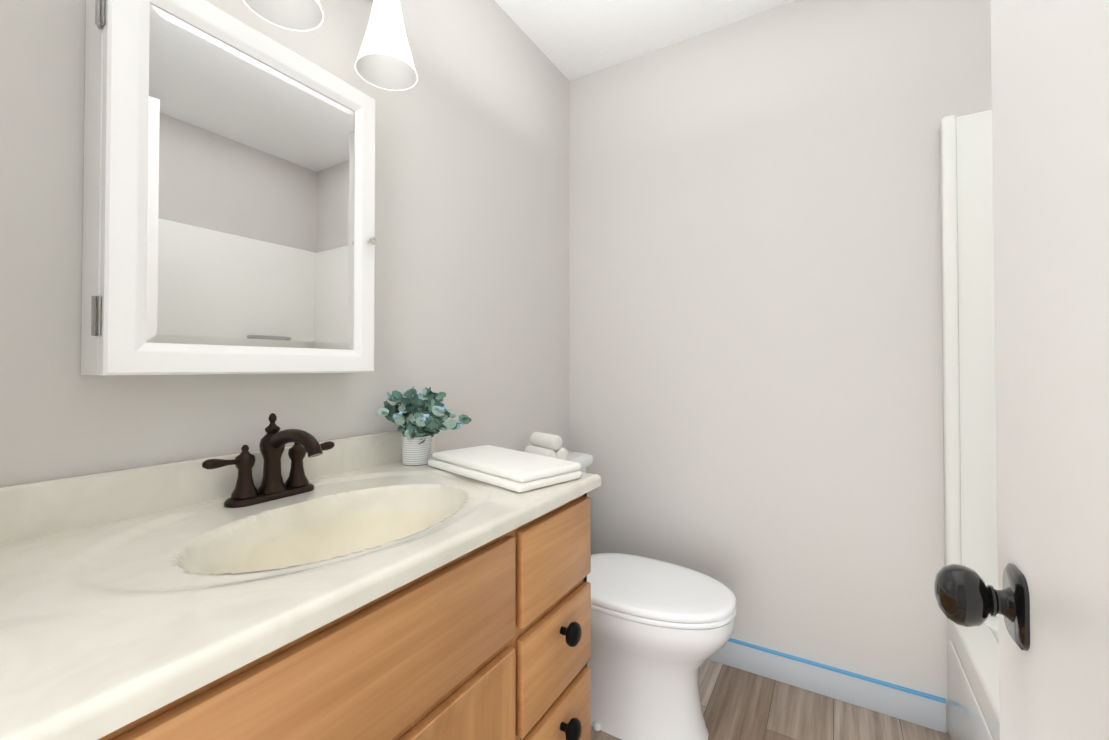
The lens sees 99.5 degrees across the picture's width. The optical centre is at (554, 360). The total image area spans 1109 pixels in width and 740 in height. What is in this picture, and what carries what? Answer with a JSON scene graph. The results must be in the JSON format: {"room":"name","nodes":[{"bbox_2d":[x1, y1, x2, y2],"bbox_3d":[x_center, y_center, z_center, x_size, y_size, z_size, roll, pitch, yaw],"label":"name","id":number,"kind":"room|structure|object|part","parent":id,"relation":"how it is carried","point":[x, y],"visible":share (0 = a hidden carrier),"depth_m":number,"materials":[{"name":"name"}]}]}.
{"room":"bathroom","nodes":[
{"label":"bathroom","id":0,"kind":"room"},
{"bbox_2d":[0,0,569,486],"bbox_3d":[-0.659,-0.084,1.028,0.100,2.440,2.864,0,-1,31],"label":"wall","id":1,"kind":"structure","parent":0,"point":[472,234],"depth_m":1.28,"materials":[{"name":"white paint"}]},
{"bbox_2d":[0,430,435,545],"bbox_3d":[-0.641,0.240,0.933,0.020,0.110,1.097,0,-1,31],"label":"backsplash","id":2,"kind":"structure","parent":1,"relation":"attached to","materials":[{"name":"stone"}]},
{"bbox_2d":[81,0,376,374],"bbox_3d":[-0.587,-0.303,0.930,0.124,0.655,0.491,0,-1,31],"label":"medicine cabinet mirror","id":3,"kind":"object","parent":1,"relation":"attached to","point":[229,199],"visible":1,"depth_m":0.84,"materials":[{"name":"white mirror"}]},
{"bbox_3d":[-0.558,-0.303,0.918,0.001,0.550,0.377,0,-1,31],"label":"glass","id":4,"kind":"part","parent":3,"relation":"part of","materials":[{"name":"white"}]},
{"bbox_3d":[-0.427,-0.280,1.097,0.022,0.018,0.018,0,-1,31],"label":"knob","id":5,"kind":"part","parent":3,"relation":"part of","materials":[{"name":"silver metal"}]},
{"bbox_2d":[243,0,323,30],"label":"sconce","id":6,"kind":"object","parent":1,"relation":"attached to","point":[295,15],"depth_m":0.96,"materials":[{"name":"white glass"}]},
{"bbox_3d":[-0.525,-0.776,0.907,0.142,0.178,0.142,0,-1,31],"label":"lamp shade","id":7,"kind":"part","parent":6,"relation":"part of","materials":[{"name":"white glass"}]},
{"bbox_2d":[355,0,417,90],"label":"sconce","id":8,"kind":"object","parent":1,"relation":"attached to","point":[384,60],"depth_m":1.10,"materials":[{"name":"white glass"}]},
{"bbox_3d":[-0.399,-0.774,1.118,0.142,0.178,0.142,0,-1,31],"label":"lamp shade","id":9,"kind":"part","parent":8,"relation":"part of","materials":[{"name":"white glass"}]},
{"bbox_2d":[494,0,793,80],"bbox_3d":[0.301,-1.351,0.469,2.340,0.080,2.864,0,-1,31],"label":"ceiling","id":10,"kind":"structure","parent":0,"point":[573,39],"depth_m":1.80,"materials":[{"name":"white paint"}]},
{"bbox_2d":[591,659,950,739],"bbox_3d":[0.301,1.168,0.435,2.340,0.080,2.864,0,-1,31],"label":"floor","id":11,"kind":"structure","parent":0,"point":[738,704],"depth_m":1.51,"materials":[{"name":"brown wood"}]},
{"bbox_2d":[0,413,600,739],"bbox_3d":[-0.398,0.617,0.782,0.588,1.030,1.097,0,-1,31],"label":"bathroom vanity","id":12,"kind":"object","parent":11,"relation":"on","point":[309,586],"visible":0.85,"depth_m":0.68,"materials":[{"name":"brown wood"}]},
{"bbox_2d":[202,413,334,507],"bbox_3d":[-0.512,0.188,0.911,0.187,0.168,0.256,0,-1,31],"label":"faucet","id":13,"kind":"object","parent":12,"relation":"on","point":[297,491],"depth_m":0.92,"materials":[{"name":"brown metal"}]},
{"bbox_2d":[376,386,471,464],"bbox_3d":[-0.329,0.166,1.236,0.188,0.207,0.239,0,-1,31],"label":"plant","id":14,"kind":"object","parent":12,"relation":"on","point":[419,418],"visible":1,"depth_m":1.21,"materials":[{"name":"green plant"}]},
{"bbox_3d":[-0.172,0.757,0.685,0.017,0.486,0.370,0,-1,31],"label":"door","id":15,"kind":"part","parent":12,"relation":"part of","materials":[{"name":"brown wood"}]},
{"bbox_2d":[428,445,581,492],"bbox_3d":[-0.131,0.251,1.136,0.190,0.036,0.370,1,-1,-44],"label":"folded towels","id":16,"kind":"object","parent":12,"relation":"on","point":[514,470],"visible":0.98,"depth_m":1.06,"materials":[{"name":"white fabric"}]},
{"bbox_3d":[0.007,0.607,0.984,0.018,0.178,0.280,0,-1,31],"label":"drawer","id":17,"kind":"part","parent":12,"relation":"part of","materials":[{"name":"brown wood"}]},
{"bbox_3d":[0.007,0.407,0.987,0.018,0.178,0.280,0,-1,31],"label":"drawer","id":18,"kind":"part","parent":12,"relation":"part of","materials":[{"name":"brown wood"}]},
{"bbox_3d":[0.007,0.806,0.982,0.018,0.180,0.280,0,-1,31],"label":"drawer","id":19,"kind":"part","parent":12,"relation":"part of","materials":[{"name":"brown wood"}]},
{"bbox_3d":[0.033,0.760,0.967,0.042,0.047,0.047,0,-1,31],"label":"knob","id":20,"kind":"part","parent":12,"relation":"part of","materials":[{"name":"black metal"}]},
{"bbox_3d":[0.033,0.562,0.969,0.042,0.047,0.047,0,-1,31],"label":"knob","id":21,"kind":"part","parent":12,"relation":"part of","materials":[{"name":"black metal"}]},
{"bbox_2d":[567,451,735,739],"bbox_3d":[0.196,0.756,1.574,0.778,0.776,0.500,0,-1,31],"label":"toilet","id":22,"kind":"object","parent":11,"relation":"on","point":[661,632],"visible":0.6,"depth_m":1.40,"materials":[{"name":"white ceramic"}]},
{"bbox_2d":[524,432,567,459],"bbox_3d":[-0.031,0.318,1.728,0.110,0.101,0.142,1,-1,-39],"label":"rolled towels","id":23,"kind":"object","parent":22,"relation":"on","point":[547,445],"visible":0.83,"depth_m":1.69,"materials":[{"name":"white fabric"}]},
{"bbox_3d":[-0.049,0.391,1.726,0.206,0.042,0.500,0,-1,31],"label":"tank lid","id":24,"kind":"part","parent":22,"relation":"part of","materials":[{"name":"white ceramic"}]},
{"bbox_3d":[0.294,0.718,1.516,0.549,0.029,0.376,0,-1,31],"label":"lid","id":25,"kind":"part","parent":22,"relation":"part of","materials":[{"name":"white plastic"}]},
{"bbox_3d":[0.294,0.741,1.516,0.549,0.016,0.376,0,-1,31],"label":"seat","id":26,"kind":"part","parent":22,"relation":"part of","materials":[{"name":"white plastic"}]},
{"bbox_2d":[940,110,999,739],"bbox_3d":[1.159,0.146,0.597,0.812,1.967,1.520,0,-1,31],"label":"shower surround","id":27,"kind":"object","parent":11,"relation":"on","point":[968,368],"visible":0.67,"depth_m":1.40,"materials":[{"name":"white plastic"}]},
{"bbox_2d":[569,0,991,731],"bbox_3d":[1.055,-0.076,1.611,2.240,2.440,0.100,0,-1,31],"label":"wall","id":28,"kind":"structure","parent":0,"point":[755,316],"depth_m":1.69,"materials":[{"name":"white paint"}]},
{"bbox_2d":[709,641,945,732],"bbox_3d":[0.634,1.100,1.782,1.326,0.093,0.013,0,-1,31],"label":"baseboard","id":29,"kind":"structure","parent":28,"relation":"attached to","point":[912,708],"depth_m":1.58,"materials":[{"name":"grey paint"}]},
{"bbox_2d":[728,638,945,702],"bbox_3d":[0.634,1.050,1.782,1.326,0.007,0.014,0,-1,31],"label":"tape","id":30,"kind":"object","parent":29,"relation":"on","point":[873,680],"visible":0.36,"depth_m":1.58,"materials":[{"name":"blue"}]},
{"bbox_3d":[0.479,-0.103,-0.450,0.908,2.440,0.100,0,-1,31],"label":"wall","id":31,"kind":"structure","parent":0,"visible":0},
{"bbox_2d":[934,0,1108,739],"bbox_3d":[0.282,0.096,0.162,0.155,2.033,0.728,0,-1,31],"label":"door","id":32,"kind":"structure","parent":31,"relation":"in","point":[1047,601],"depth_m":0.36,"materials":[{"name":"white"}]},
{"bbox_3d":[0.394,0.221,0.439,0.060,0.066,0.054,0,-1,31],"label":"knob","id":33,"kind":"part","parent":32,"relation":"part of","materials":[{"name":"black metal"}]}
]}

